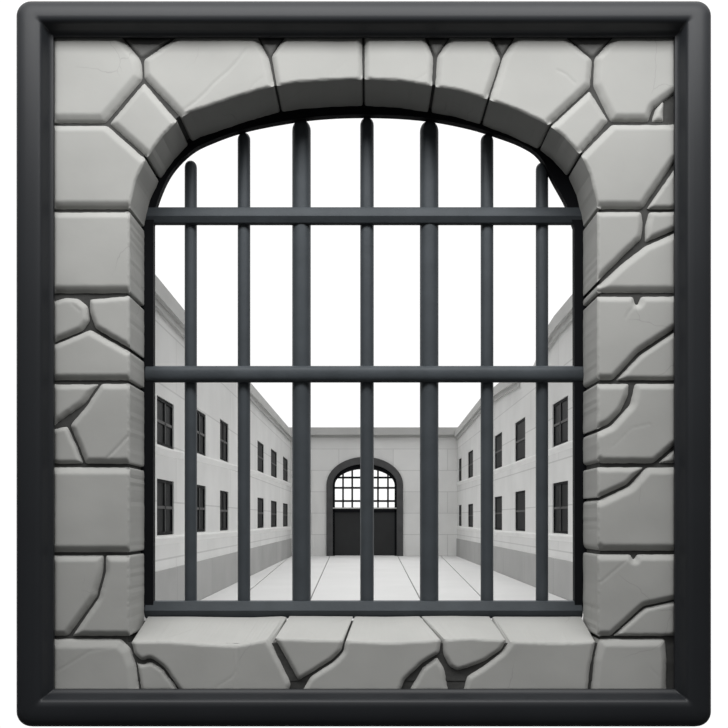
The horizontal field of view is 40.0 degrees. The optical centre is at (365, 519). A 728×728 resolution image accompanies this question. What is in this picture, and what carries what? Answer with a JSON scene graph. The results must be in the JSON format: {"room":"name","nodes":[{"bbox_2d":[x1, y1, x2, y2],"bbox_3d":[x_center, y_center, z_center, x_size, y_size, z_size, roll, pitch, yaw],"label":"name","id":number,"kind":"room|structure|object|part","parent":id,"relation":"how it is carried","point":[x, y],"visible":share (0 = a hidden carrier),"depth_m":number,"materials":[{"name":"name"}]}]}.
{"room":"prison interior","nodes":[
{"label":"prison interior","id":0,"kind":"room"},
{"bbox_2d":[144,275,291,620],"bbox_3d":[-4.665,-1.441,36.280,1.110,6.982,41.440,0,0,0],"label":"wall","id":1,"kind":"structure","parent":0,"point":[217,550],"depth_m":28.00,"materials":[{"name":"stone"}]},
{"bbox_2d":[157,479,172,535],"bbox_3d":[-4.330,-0.267,21.335,0.060,1.173,1.809,0,0,0],"label":"window","id":2,"kind":"structure","parent":1,"relation":"in","point":[164,487],"depth_m":21.39,"materials":[{"name":"glass"}]},
{"bbox_2d":[157,396,172,448],"bbox_3d":[-4.330,-2.059,21.335,0.060,1.003,1.809,0,0,0],"label":"window","id":3,"kind":"structure","parent":1,"relation":"in","point":[164,408],"depth_m":21.39,"materials":[{"name":"glass"}]},
{"bbox_2d":[197,485,204,531],"bbox_3d":[-4.330,-0.296,25.721,0.060,1.209,1.934,0,0,0],"label":"window","id":4,"kind":"structure","parent":1,"relation":"in","point":[200,489],"depth_m":26.16,"materials":[{"name":"glass"}]},
{"bbox_3d":[-4.335,-0.296,25.721,0.010,1.069,1.794,0,0,0],"label":"pane","id":5,"kind":"part","parent":4,"relation":"part of","materials":[{"name":"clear glass"}]},
{"bbox_2d":[197,410,204,455],"bbox_3d":[-4.330,-2.251,25.721,0.060,1.106,1.934,0,0,0],"label":"window","id":6,"kind":"structure","parent":1,"relation":"in","point":[200,416],"depth_m":26.16,"materials":[{"name":"glass"}]},
{"bbox_3d":[-4.335,-2.251,25.721,0.010,0.966,1.794,0,0,0],"label":"pane","id":7,"kind":"part","parent":6,"relation":"part of","materials":[{"name":"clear glass"}]},
{"bbox_2d":[220,490,227,530],"bbox_3d":[-4.330,-0.279,30.151,0.060,1.191,1.808,0,0,0],"label":"window","id":8,"kind":"structure","parent":1,"relation":"in","point":[223,494],"depth_m":30.19,"materials":[{"name":"glass"}]},
{"bbox_3d":[-4.335,-0.279,30.151,0.010,1.051,1.668,0,0,0],"label":"pane","id":9,"kind":"part","parent":8,"relation":"part of","materials":[{"name":"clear glass"}]},
{"bbox_2d":[220,420,227,461],"bbox_3d":[-4.330,-2.374,30.151,0.060,1.191,1.808,0,0,0],"label":"window","id":10,"kind":"structure","parent":1,"relation":"in","point":[223,426],"depth_m":30.19,"materials":[{"name":"glass"}]},
{"bbox_3d":[-4.335,-2.374,30.151,0.010,1.051,1.668,0,0,0],"label":"pane","id":11,"kind":"part","parent":10,"relation":"part of","materials":[{"name":"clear glass"}]},
{"bbox_2d":[257,497,262,527],"bbox_3d":[-4.330,-0.284,40.609,0.060,1.218,2.508,0,0,0],"label":"window","id":12,"kind":"structure","parent":1,"relation":"in","point":[259,500],"depth_m":40.66,"materials":[{"name":"glass"}]},
{"bbox_2d":[257,441,262,472],"bbox_3d":[-4.330,-2.548,40.609,0.060,1.198,2.508,0,0,0],"label":"window","id":13,"kind":"structure","parent":1,"relation":"in","point":[259,445],"depth_m":40.66,"materials":[{"name":"glass"}]},
{"bbox_2d":[271,449,275,477],"bbox_3d":[-4.330,-2.614,46.462,0.060,1.231,3.030,0,0,0],"label":"window","id":14,"kind":"structure","parent":1,"relation":"in","point":[273,453],"depth_m":46.81,"materials":[{"name":"glass"}]},
{"bbox_2d":[271,501,275,526],"bbox_3d":[-4.330,-0.279,46.462,0.060,1.208,3.030,0,0,0],"label":"window","id":15,"kind":"structure","parent":1,"relation":"in","point":[273,503],"depth_m":46.81,"materials":[{"name":"glass"}]},
{"bbox_2d":[283,503,286,526],"bbox_3d":[-4.330,-0.266,53.095,0.060,1.221,3.298,0,0,0],"label":"window","id":16,"kind":"structure","parent":1,"relation":"in","point":[284,504],"depth_m":53.12,"materials":[{"name":"glass"}]},
{"bbox_2d":[283,457,286,480],"bbox_3d":[-4.330,-2.681,53.095,0.060,1.221,3.298,0,0,0],"label":"window","id":17,"kind":"structure","parent":1,"relation":"in","point":[284,459],"depth_m":53.27,"materials":[{"name":"glass"}]},
{"bbox_2d":[55,38,673,688],"bbox_3d":[-0.006,-0.636,4.214,2.566,2.701,0.271,0,0,0],"label":"wall","id":18,"kind":"structure","parent":0,"point":[601,109],"depth_m":4.08,"materials":[{"name":"stone"}]},
{"bbox_3d":[-0.634,0.565,4.214,0.648,0.292,0.271,0,0,0],"label":"sill stone","id":19,"kind":"part","parent":18,"relation":"part of","materials":[{"name":"grey stone"}]},
{"bbox_3d":[-0.215,0.536,4.216,0.316,0.237,0.268,0,0,0],"label":"sill stone","id":20,"kind":"part","parent":18,"relation":"part of","materials":[{"name":"grey stone"}]},
{"bbox_2d":[17,1,710,726],"bbox_3d":[-0.009,-0.626,4.168,2.802,2.924,0.365,0,0,0],"label":"frame","id":21,"kind":"object","parent":18,"relation":"attached to","point":[39,704],"visible":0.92,"depth_m":3.99,"materials":[{"name":"black paint"}]},
{"bbox_3d":[-0.009,0.761,4.168,2.764,0.150,0.365,0,0,0],"label":"rail","id":22,"kind":"part","parent":21,"relation":"part of","materials":[{"name":"black metal"}]},
{"bbox_3d":[-0.009,-2.025,4.168,2.764,0.125,0.365,0,0,0],"label":"rail","id":23,"kind":"part","parent":21,"relation":"part of","materials":[{"name":"black paint"}]},
{"bbox_2d":[141,102,586,617],"bbox_3d":[-0.009,-0.714,4.395,1.984,2.287,0.106,0,0,0],"label":"bars","id":24,"kind":"object","parent":18,"relation":"in","point":[301,215],"visible":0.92,"depth_m":4.37,"materials":[{"name":"metal"}]},
{"bbox_3d":[0.020,0.565,4.215,0.572,0.292,0.271,0,0,0],"label":"sill stone","id":25,"kind":"part","parent":18,"relation":"part of","materials":[{"name":"grey stone"}]},
{"bbox_3d":[0.407,0.516,4.216,0.331,0.198,0.268,0,0,0],"label":"sill stone","id":26,"kind":"part","parent":18,"relation":"part of","materials":[{"name":"grey stone"}]},
{"bbox_3d":[0.668,0.565,4.215,0.539,0.290,0.271,0,0,0],"label":"sill stone","id":27,"kind":"part","parent":18,"relation":"part of","materials":[{"name":"grey stone"}]},
{"bbox_2d":[289,427,457,555],"bbox_3d":[0.460,-1.604,57.345,11.260,7.308,1.210,0,0,0],"label":"wall","id":28,"kind":"structure","parent":0,"point":[399,447],"depth_m":57.01,"materials":[{"name":"stone"}]},
{"bbox_2d":[326,457,402,555],"bbox_3d":[-0.071,-0.772,57.065,4.366,5.644,0.370,0,0,0],"label":"door","id":29,"kind":"structure","parent":28,"relation":"in","point":[342,523],"depth_m":57.05,"materials":[{"name":"metal"}]},
{"bbox_2d":[202,556,582,620],"bbox_3d":[0.260,2.110,37.950,10.260,0.120,40.700,0,0,0],"label":"floor","id":30,"kind":"structure","parent":0,"point":[332,577],"depth_m":32.80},
{"bbox_2d":[454,295,572,599],"bbox_3d":[5.585,-1.732,37.930,1.110,7.564,38.140,0,0,0],"label":"wall","id":31,"kind":"structure","parent":0,"point":[514,552],"depth_m":33.16,"materials":[{"name":"stone"}]},
{"bbox_2d":[459,459,460,480],"bbox_3d":[5.250,-2.772,55.166,0.060,1.241,1.642,0,0,0],"label":"window","id":32,"kind":"structure","parent":31,"relation":"in","point":[459,459],"depth_m":55.69,"materials":[{"name":"glass"}]},
{"bbox_2d":[459,505,460,525],"bbox_3d":[5.250,-0.248,55.166,0.060,1.158,1.642,0,0,0],"label":"window","id":33,"kind":"structure","parent":31,"relation":"in","point":[459,505],"depth_m":55.69,"materials":[{"name":"glass"}]},
{"bbox_2d":[469,450,472,477],"bbox_3d":[5.250,-2.770,49.694,0.060,1.317,2.378,0,0,0],"label":"window","id":34,"kind":"structure","parent":31,"relation":"in","point":[470,452],"depth_m":49.76,"materials":[{"name":"glass"}]},
{"bbox_2d":[469,504,472,526],"bbox_3d":[5.250,-0.224,49.694,0.060,1.143,2.378,0,0,0],"label":"window","id":35,"kind":"structure","parent":31,"relation":"in","point":[470,505],"depth_m":49.86,"materials":[{"name":"glass"}]},
{"bbox_2d":[495,432,501,468],"bbox_3d":[5.250,-2.710,39.275,0.060,1.335,2.227,0,0,0],"label":"window","id":36,"kind":"structure","parent":31,"relation":"in","point":[498,439],"depth_m":39.62,"materials":[{"name":"glass"}]},
{"bbox_2d":[495,496,501,529],"bbox_3d":[5.250,-0.265,39.275,0.060,1.316,2.227,0,0,0],"label":"window","id":37,"kind":"structure","parent":31,"relation":"in","point":[498,500],"depth_m":39.62,"materials":[{"name":"glass"}]},
{"bbox_2d":[516,490,524,530],"bbox_3d":[5.250,-0.303,33.716,0.060,1.349,2.232,0,0,0],"label":"window","id":38,"kind":"structure","parent":31,"relation":"in","point":[520,495],"depth_m":33.98,"materials":[{"name":"glass"}]},
{"bbox_2d":[516,418,524,460],"bbox_3d":[5.250,-2.697,33.716,0.060,1.349,2.232,0,0,0],"label":"window","id":39,"kind":"structure","parent":31,"relation":"in","point":[520,425],"depth_m":33.98,"materials":[{"name":"glass"}]},
{"bbox_2d":[554,481,567,533],"bbox_3d":[5.250,-0.328,26.761,0.060,1.378,2.135,0,0,0],"label":"window","id":40,"kind":"structure","parent":31,"relation":"in","point":[560,488],"depth_m":26.82,"materials":[{"name":"glass"}]},
{"bbox_2d":[554,396,567,446],"bbox_3d":[5.250,-2.616,26.761,0.060,1.191,2.135,0,0,0],"label":"window","id":41,"kind":"structure","parent":31,"relation":"in","point":[561,407],"depth_m":26.82,"materials":[{"name":"glass"}]}
]}

